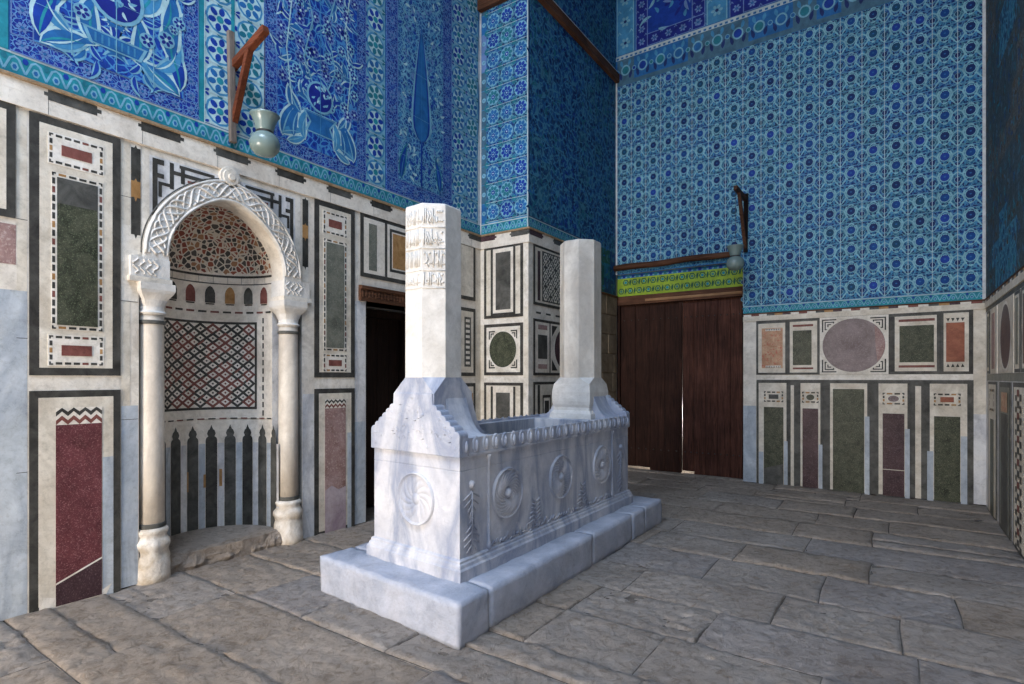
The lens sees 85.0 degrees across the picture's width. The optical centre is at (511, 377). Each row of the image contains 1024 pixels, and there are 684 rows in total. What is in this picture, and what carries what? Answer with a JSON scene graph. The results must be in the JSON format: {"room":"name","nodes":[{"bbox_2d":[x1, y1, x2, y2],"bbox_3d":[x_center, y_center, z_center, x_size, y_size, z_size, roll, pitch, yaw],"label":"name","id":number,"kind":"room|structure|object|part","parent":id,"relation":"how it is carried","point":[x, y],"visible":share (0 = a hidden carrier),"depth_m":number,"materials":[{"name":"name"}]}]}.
{"room":"mosque","nodes":[
{"label":"mosque","id":0,"kind":"room"},
{"bbox_2d":[0,0,480,620],"bbox_3d":[-2.833,-2.600,5.189,1.472,8.200,12.620,0,0,34],"label":"wall","id":1,"kind":"structure","parent":0,"point":[244,18],"depth_m":4.50,"materials":[{"name":"glazed ceramic tile"},{"name":"marble"},{"name":"coloured stone inlay"}]},
{"bbox_2d":[0,100,15,217],"bbox_3d":[-3.276,-1.355,3.258,0.016,0.710,0.590,0,0,34],"label":"marble panel","id":2,"kind":"object","parent":1,"relation":"attached to","point":[7,110],"visible":1,"depth_m":3.47,"materials":[{"name":"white stone"}]},
{"bbox_2d":[29,111,120,375],"bbox_3d":[-2.927,-0.859,3.765,0.020,1.683,0.508,0,0,34],"label":"marble panel","id":3,"kind":"object","parent":1,"relation":"attached to","point":[75,171],"visible":1,"depth_m":3.74,"materials":[{"name":"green stone"}]},
{"bbox_2d":[29,390,120,612],"bbox_3d":[-2.928,0.801,3.766,0.017,1.437,0.508,0,0,34],"label":"marble panel","id":4,"kind":"object","parent":1,"relation":"attached to","point":[75,435],"visible":0.94,"depth_m":3.75,"materials":[{"name":"red stone"}]},
{"bbox_2d":[10,0,199,119],"bbox_3d":[-2.796,-2.877,3.956,0.022,1.674,1.155,0,0,34],"label":"tile panel","id":5,"kind":"object","parent":1,"relation":"attached to","point":[147,50],"visible":1,"depth_m":3.98,"materials":[{"name":"blue tile"}]},
{"bbox_2d":[127,145,311,585],"bbox_3d":[-2.734,-0.106,4.909,1.111,3.273,1.514,0,0,34],"label":"mihrab","id":6,"kind":"object","parent":1,"relation":"attached to","point":[217,271],"visible":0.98,"depth_m":5.03,"materials":[{"name":"stone"}]},
{"bbox_3d":[-2.603,1.442,4.820,0.706,0.155,0.980,0,0,34],"label":"sill","id":7,"kind":"part","parent":6,"relation":"part of","materials":[{"name":"beige stone"}]},
{"bbox_2d":[0,68,480,236],"bbox_3d":[-3.089,-1.885,3.514,0.035,0.026,9.525,0,0,34],"label":"trim","id":8,"kind":"structure","parent":1,"relation":"attached to","point":[5,72],"depth_m":4.28,"materials":[{"name":"white stone"}]},
{"bbox_3d":[-3.008,-1.791,3.646,0.022,0.162,9.873,0,0,34],"label":"marble cornice","id":9,"kind":"part","parent":1,"relation":"part of","materials":[{"name":"white stone"}]},
{"bbox_2d":[226,24,279,157],"bbox_3d":[-2.093,-2.305,4.503,0.583,1.110,0.230,0,0,34],"label":"hanging lamp","id":10,"kind":"object","parent":1,"relation":"attached to","point":[263,142],"depth_m":4.49,"materials":[{"name":"clear glass"}]},
{"bbox_3d":[-2.318,-2.405,4.622,0.040,0.911,0.070,0,0,34],"label":"post","id":11,"kind":"part","parent":10,"relation":"part of","materials":[{"name":"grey wood"}]},
{"bbox_3d":[-2.137,-2.405,4.506,0.505,0.911,0.082,0,0,34],"label":"wall bracket","id":12,"kind":"part","parent":10,"relation":"part of","materials":[{"name":"brown wood"}]},
{"bbox_3d":[-2.130,-2.660,4.518,0.505,0.205,0.055,0,0,34],"label":"arm","id":13,"kind":"part","parent":10,"relation":"part of","materials":[{"name":"red wood"}]},
{"bbox_3d":[-1.947,-1.999,4.403,0.224,0.138,0.224,0,0,34],"label":"lamp shade","id":14,"kind":"part","parent":10,"relation":"part of","materials":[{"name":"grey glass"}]},
{"bbox_3d":[-1.947,-1.840,4.403,0.230,0.180,0.230,0,0,34],"label":"globe","id":15,"kind":"part","parent":10,"relation":"part of","materials":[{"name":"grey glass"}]},
{"bbox_2d":[264,0,366,181],"bbox_3d":[-1.837,-3.577,5.361,0.022,3.074,1.151,0,0,34],"label":"tile panel","id":16,"kind":"object","parent":1,"relation":"attached to","point":[315,50],"visible":0.98,"depth_m":5.34,"materials":[{"name":"blue tile"}]},
{"bbox_2d":[314,199,354,377],"bbox_3d":[-1.740,-0.855,5.507,0.019,1.700,0.477,0,0,34],"label":"marble panel","id":17,"kind":"object","parent":1,"relation":"attached to","point":[334,225],"visible":1,"depth_m":5.49,"materials":[{"name":"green stone"}]},
{"bbox_2d":[314,388,354,535],"bbox_3d":[-1.741,0.812,5.507,0.017,1.416,0.477,0,0,34],"label":"marble panel","id":18,"kind":"object","parent":1,"relation":"attached to","point":[334,409],"visible":0.95,"depth_m":5.49,"materials":[{"name":"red stone"}]},
{"bbox_2d":[358,285,405,310],"bbox_3d":[-1.355,-0.880,6.306,0.355,0.160,1.168,0,0,34],"label":"lintel","id":19,"kind":"object","parent":1,"relation":"attached to","point":[370,294],"visible":0.51,"depth_m":6.00,"materials":[{"name":"brown wood"}]},
{"bbox_2d":[360,212,405,284],"bbox_3d":[-1.244,-1.383,6.237,0.016,0.661,1.136,0,0,34],"label":"marble panel","id":20,"kind":"object","parent":1,"relation":"attached to","point":[382,242],"visible":0.52,"depth_m":6.01,"materials":[{"name":"white stone"}]},
{"bbox_2d":[366,309,404,505],"bbox_3d":[-1.655,0.355,6.509,0.170,2.290,0.970,0,0,34],"label":"door","id":21,"kind":"structure","parent":1,"relation":"in","point":[385,330],"depth_m":6.60,"materials":[{"name":"brown wood"}]},
{"bbox_3d":[-1.655,0.355,6.509,0.170,2.290,0.970,0,0,34],"label":"frame","id":22,"kind":"part","parent":21,"relation":"part of","materials":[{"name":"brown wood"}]},
{"bbox_2d":[386,0,452,205],"bbox_3d":[-1.048,-3.930,6.517,0.023,3.780,1.106,0,0,34],"label":"tile panel","id":23,"kind":"object","parent":1,"relation":"attached to","point":[418,32],"visible":0.99,"depth_m":6.46,"materials":[{"name":"blue tile"}]},
{"bbox_2d":[461,307,474,375],"bbox_3d":[-0.667,-0.466,7.082,0.016,0.880,0.650,0,0,34],"label":"marble panel","id":24,"kind":"object","parent":1,"relation":"attached to","point":[467,314],"visible":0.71,"depth_m":7.21,"materials":[{"name":"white stone"}]},
{"bbox_2d":[461,244,474,300],"bbox_3d":[-0.667,-1.379,7.083,0.016,0.736,0.650,0,0,34],"label":"marble panel","id":25,"kind":"object","parent":1,"relation":"attached to","point":[467,252],"visible":0.44,"depth_m":7.21,"materials":[{"name":"white stone"}]},
{"bbox_2d":[466,383,474,409],"bbox_3d":[-0.667,0.743,7.083,0.016,1.354,0.650,0,0,34],"label":"marble panel","id":26,"kind":"object","parent":1,"relation":"attached to","point":[471,386],"visible":0.16,"depth_m":7.31,"materials":[{"name":"black stone"}]},
{"bbox_2d":[0,465,1023,683],"bbox_3d":[-0.224,1.517,3.482,6.305,0.066,12.700,0,0,34],"label":"floor","id":27,"kind":"structure","parent":0,"point":[737,582],"depth_m":3.52,"materials":[{"name":"grey stone"}]},
{"bbox_2d":[320,203,661,649],"bbox_3d":[0.084,0.079,4.847,1.380,2.901,3.325,0,0,34],"label":"cenotaph","id":28,"kind":"object","parent":27,"relation":"on","point":[476,521],"visible":1,"depth_m":3.78,"materials":[{"name":"stone"}]},
{"bbox_3d":[0.076,1.190,4.787,0.920,0.150,2.734,0,0,34],"label":"moulding","id":29,"kind":"part","parent":28,"relation":"part of","materials":[{"name":"stone"}]},
{"bbox_2d":[480,0,616,419],"bbox_3d":[0.729,-2.698,8.490,0.835,8.396,3.152,0,0,34],"label":"wall pier","id":30,"kind":"object","parent":27,"relation":"on","point":[548,109],"visible":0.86,"depth_m":7.42,"materials":[{"name":"glazed ceramic tile"},{"name":"marble"}]},
{"bbox_2d":[477,0,507,12],"bbox_3d":[-0.133,-4.930,7.214,0.750,0.140,0.080,0,0,34],"label":"beam","id":31,"kind":"structure","parent":30,"relation":"attached to","point":[482,5],"depth_m":7.32,"materials":[{"name":"brown wood"}]},
{"bbox_2d":[484,243,522,318],"bbox_3d":[-0.115,-1.251,7.241,0.613,0.938,0.016,0,0,34],"label":"marble panel","id":32,"kind":"object","parent":30,"relation":"attached to","point":[503,265],"visible":1,"depth_m":7.23,"materials":[{"name":"white stone"}]},
{"bbox_2d":[484,322,522,374],"bbox_3d":[-0.116,-0.369,7.239,0.613,0.669,0.020,0,0,34],"label":"marble panel","id":33,"kind":"object","parent":30,"relation":"attached to","point":[503,343],"visible":1,"depth_m":7.22,"materials":[{"name":"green stone"}]},
{"bbox_2d":[484,383,522,419],"bbox_3d":[-0.115,0.740,7.241,0.613,1.360,0.016,0,0,34],"label":"marble panel","id":34,"kind":"object","parent":30,"relation":"attached to","point":[501,400],"visible":0.43,"depth_m":7.24,"materials":[{"name":"white stone"}]},
{"bbox_3d":[-0.110,-1.791,7.234,0.805,0.162,0.021,0,0,34],"label":"marble cornice","id":35,"kind":"part","parent":30,"relation":"part of","materials":[{"name":"white stone"}]},
{"bbox_2d":[533,382,554,414],"bbox_3d":[0.617,0.735,7.617,0.016,1.370,1.220,0,0,34],"label":"marble panel","id":36,"kind":"object","parent":30,"relation":"attached to","point":[542,391],"visible":0.24,"depth_m":7.29,"materials":[{"name":"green stone"}]},
{"bbox_3d":[0.639,-1.791,7.644,0.022,0.162,1.540,0,0,34],"label":"marble cornice","id":37,"kind":"part","parent":30,"relation":"part of","materials":[{"name":"white stone"}]},
{"bbox_2d":[533,244,559,309],"bbox_3d":[0.618,-1.327,7.616,0.018,0.775,1.220,0,0,34],"label":"marble panel","id":38,"kind":"object","parent":30,"relation":"attached to","point":[546,262],"visible":0.69,"depth_m":7.36,"materials":[{"name":"black stone"}]},
{"bbox_2d":[533,318,559,374],"bbox_3d":[0.619,-0.398,7.615,0.020,0.725,1.220,0,0,34],"label":"marble panel","id":39,"kind":"object","parent":30,"relation":"attached to","point":[546,334],"visible":0.55,"depth_m":7.36,"materials":[{"name":"white stone"}]},
{"bbox_2d":[481,226,617,297],"bbox_3d":[0.654,-1.609,8.324,0.800,0.578,2.710,0,0,34],"label":"trim","id":40,"kind":"structure","parent":30,"relation":"attached to","point":[528,227],"depth_m":7.29,"materials":[{"name":"marble"},{"name":"coloured stone inlay"}]},
{"bbox_2d":[538,0,618,82],"bbox_3d":[0.957,-4.930,8.066,0.070,0.140,2.795,0,0,34],"label":"beam","id":41,"kind":"structure","parent":30,"relation":"attached to","point":[550,6],"depth_m":8.05,"materials":[{"name":"brown wood"}]},
{"bbox_2d":[553,0,616,70],"bbox_3d":[0.646,-5.032,8.320,0.790,0.055,2.725,0,0,34],"label":"trim","id":42,"kind":"structure","parent":30,"relation":"attached to","point":[553,0],"depth_m":8.24,"materials":[{"name":"paint"}]},
{"bbox_2d":[616,0,985,504],"bbox_3d":[3.861,-2.618,8.131,5.595,8.236,0.616,0,0,34],"label":"wall","id":43,"kind":"structure","parent":0,"point":[853,132],"depth_m":7.64,"materials":[{"name":"glazed ceramic tile"},{"name":"marble"}]},
{"bbox_2d":[613,252,729,271],"bbox_3d":[2.435,-1.803,8.677,1.848,0.116,0.104,0,0,34],"label":"wooden pole","id":44,"kind":"object","parent":43,"relation":"attached to","point":[711,256],"visible":0.94,"depth_m":8.62,"materials":[{"name":"brown wood"}]},
{"bbox_2d":[617,290,742,479],"bbox_3d":[2.604,0.100,8.777,1.990,2.800,0.165,0,0,34],"label":"door","id":45,"kind":"structure","parent":43,"relation":"in","point":[649,336],"depth_m":8.72,"materials":[{"name":"brown wood"}]},
{"bbox_2d":[617,286,742,299],"bbox_3d":[2.578,-1.315,8.739,1.990,0.060,0.055,0,0,34],"label":"trim","id":46,"kind":"structure","parent":43,"relation":"attached to","point":[737,287],"depth_m":8.67,"materials":[{"name":"brown wood"}]},
{"bbox_2d":[726,185,747,270],"bbox_3d":[3.186,-2.072,7.864,0.242,1.176,0.624,0,0,34],"label":"hanging lamp","id":47,"kind":"object","parent":43,"relation":"attached to","point":[735,262],"depth_m":7.78,"materials":[{"name":"clear glass"}]},
{"bbox_3d":[3.078,-1.745,7.706,0.235,0.145,0.235,0,0,34],"label":"lamp shade","id":48,"kind":"part","parent":47,"relation":"part of","materials":[{"name":"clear glass"}]},
{"bbox_3d":[3.078,-1.579,7.706,0.242,0.189,0.242,0,0,34],"label":"globe","id":49,"kind":"part","parent":47,"relation":"part of","materials":[{"name":"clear glass"}]},
{"bbox_3d":[3.229,-2.600,7.893,0.050,0.099,0.525,0,0,38],"label":"arm","id":50,"kind":"part","parent":47,"relation":"part of","materials":[{"name":"brown wood"}]},
{"bbox_3d":[3.235,-2.240,7.888,0.066,0.841,0.525,0,0,37],"label":"wall bracket","id":51,"kind":"part","parent":47,"relation":"part of","materials":[{"name":"brown wood"}]},
{"bbox_3d":[3.376,-2.240,8.072,0.065,0.841,0.040,0,0,34],"label":"post","id":52,"kind":"part","parent":47,"relation":"part of","materials":[{"name":"brown wood"}]},
{"bbox_2d":[756,321,787,374],"bbox_3d":[3.667,-0.423,7.897,0.405,0.753,0.020,0,0,34],"label":"marble panel","id":53,"kind":"object","parent":43,"relation":"attached to","point":[771,336],"visible":1,"depth_m":7.89,"materials":[{"name":"orange stone"}]},
{"bbox_2d":[756,381,788,484],"bbox_3d":[3.676,0.780,7.891,0.420,1.480,0.019,0,0,34],"label":"marble panel","id":54,"kind":"object","parent":43,"relation":"attached to","point":[772,397],"visible":0.94,"depth_m":7.88,"materials":[{"name":"green stone"}]},
{"bbox_2d":[788,318,819,374],"bbox_3d":[3.999,-0.426,7.673,0.391,0.758,0.016,0,0,34],"label":"marble panel","id":55,"kind":"object","parent":43,"relation":"attached to","point":[803,334],"visible":1,"depth_m":7.66,"materials":[{"name":"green stone"}]},
{"bbox_2d":[798,381,822,488],"bbox_3d":[4.068,0.780,7.623,0.300,1.480,0.020,0,0,34],"label":"marble panel","id":56,"kind":"object","parent":43,"relation":"attached to","point":[810,393],"visible":0.92,"depth_m":7.62,"materials":[{"name":"red stone"}]},
{"bbox_2d":[828,381,869,494],"bbox_3d":[4.437,0.780,7.374,0.480,1.480,0.016,0,0,34],"label":"marble panel","id":57,"kind":"object","parent":43,"relation":"attached to","point":[848,401],"visible":0.9,"depth_m":7.37,"materials":[{"name":"green stone"}]},
{"bbox_2d":[820,314,888,373],"bbox_3d":[4.480,-0.430,7.342,0.772,0.764,0.020,0,0,34],"label":"marble panel","id":58,"kind":"object","parent":43,"relation":"attached to","point":[849,344],"visible":1,"depth_m":7.32,"materials":[{"name":"stone"}]},
{"bbox_2d":[743,299,983,314],"bbox_3d":[4.470,-0.921,7.348,2.705,0.018,0.022,0,0,34],"label":"trim","id":59,"kind":"structure","parent":43,"relation":"attached to","point":[978,299],"depth_m":7.23,"materials":[{"name":"glazed ceramic tile"},{"name":"marble"}]},
{"bbox_3d":[4.472,-0.864,7.350,2.705,0.097,0.015,0,0,34],"label":"marble cornice","id":60,"kind":"part","parent":43,"relation":"part of","materials":[{"name":"white stone"}]},
{"bbox_2d":[876,381,909,498],"bbox_3d":[4.836,0.780,7.099,0.363,1.480,0.020,0,0,34],"label":"marble panel","id":61,"kind":"object","parent":43,"relation":"attached to","point":[892,397],"visible":0.98,"depth_m":7.09,"materials":[{"name":"purple stone"}]},
{"bbox_2d":[889,312,939,373],"bbox_3d":[5.019,-0.430,6.977,0.522,0.760,0.016,0,0,34],"label":"marble panel","id":62,"kind":"object","parent":43,"relation":"attached to","point":[914,338],"visible":1,"depth_m":6.97,"materials":[{"name":"green stone"}]},
{"bbox_2d":[927,381,969,504],"bbox_3d":[5.296,0.780,6.786,0.419,1.480,0.019,0,0,34],"label":"marble panel","id":63,"kind":"object","parent":43,"relation":"attached to","point":[948,402],"visible":0.95,"depth_m":6.78,"materials":[{"name":"green stone"}]},
{"bbox_2d":[941,310,972,373],"bbox_3d":[5.363,-0.433,6.742,0.307,0.763,0.016,0,0,34],"label":"marble panel","id":64,"kind":"object","parent":43,"relation":"attached to","point":[957,325],"visible":1,"depth_m":6.73,"materials":[{"name":"stone"}]},
{"bbox_2d":[985,0,1023,541],"bbox_3d":[2.497,-2.613,1.625,0.516,8.226,12.700,0,0,34],"label":"wall","id":65,"kind":"structure","parent":0,"point":[1004,18],"depth_m":5.53,"materials":[{"name":"glazed ceramic tile"},{"name":"marble"}]},
{"bbox_2d":[987,310,989,373],"bbox_3d":[5.430,-0.405,6.367,0.016,0.710,0.200,0,0,34],"label":"marble panel","id":66,"kind":"object","parent":65,"relation":"attached to","point":[988,312],"visible":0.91,"depth_m":6.34,"materials":[{"name":"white stone"}]},
{"bbox_2d":[988,382,996,520],"bbox_3d":[5.260,0.780,6.120,0.016,1.480,0.600,0,0,34],"label":"marble panel","id":67,"kind":"object","parent":65,"relation":"attached to","point":[992,386],"visible":0.98,"depth_m":6.07,"materials":[{"name":"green stone"}]},
{"bbox_2d":[990,305,997,373],"bbox_3d":[5.202,-0.405,6.033,0.016,0.710,0.470,0,0,34],"label":"marble panel","id":68,"kind":"object","parent":65,"relation":"attached to","point":[994,311],"visible":0.96,"depth_m":5.97,"materials":[{"name":"white stone"}]},
{"bbox_2d":[984,265,1023,300],"bbox_3d":[2.148,-0.920,1.561,0.020,0.020,12.200,0,0,34],"label":"trim","id":69,"kind":"structure","parent":65,"relation":"attached to","point":[1022,267],"depth_m":5.29,"materials":[{"name":"brown stone"}]},
{"bbox_3d":[2.163,-0.863,1.578,0.016,0.095,12.245,0,0,34],"label":"marble cornice","id":70,"kind":"part","parent":65,"relation":"part of","materials":[{"name":"white stone"}]},
{"bbox_2d":[999,382,1011,540],"bbox_3d":[4.792,0.780,5.434,0.017,1.480,0.660,0,0,34],"label":"marble panel","id":71,"kind":"object","parent":65,"relation":"attached to","point":[1005,388],"visible":0.98,"depth_m":5.37,"materials":[{"name":"grey stone"}]},
{"bbox_2d":[998,294,1013,372],"bbox_3d":[4.776,-0.405,5.409,0.016,0.710,0.920,0,0,34],"label":"marble panel","id":72,"kind":"object","parent":65,"relation":"attached to","point":[1006,307],"visible":0.98,"depth_m":5.31,"materials":[{"name":"white stone"}]},
{"bbox_2d":[1014,289,1020,371],"bbox_3d":[4.415,-0.405,4.880,0.016,0.710,0.280,0,0,34],"label":"marble panel","id":73,"kind":"object","parent":65,"relation":"attached to","point":[1017,295],"visible":0.98,"depth_m":4.85,"materials":[{"name":"white stone"}]},
{"bbox_2d":[1013,382,1023,558],"bbox_3d":[4.254,0.780,4.645,0.017,1.480,0.970,0,0,34],"label":"marble panel","id":74,"kind":"object","parent":65,"relation":"attached to","point":[1018,388],"visible":1,"depth_m":4.80,"materials":[{"name":"white stone"}]},
{"bbox_2d":[1021,286,1023,371],"bbox_3d":[4.142,-0.405,4.480,0.016,0.710,0.570,0,0,34],"label":"marble panel","id":75,"kind":"object","parent":65,"relation":"attached to","point":[1022,288],"visible":1,"depth_m":4.67,"materials":[{"name":"white stone"}]}
]}

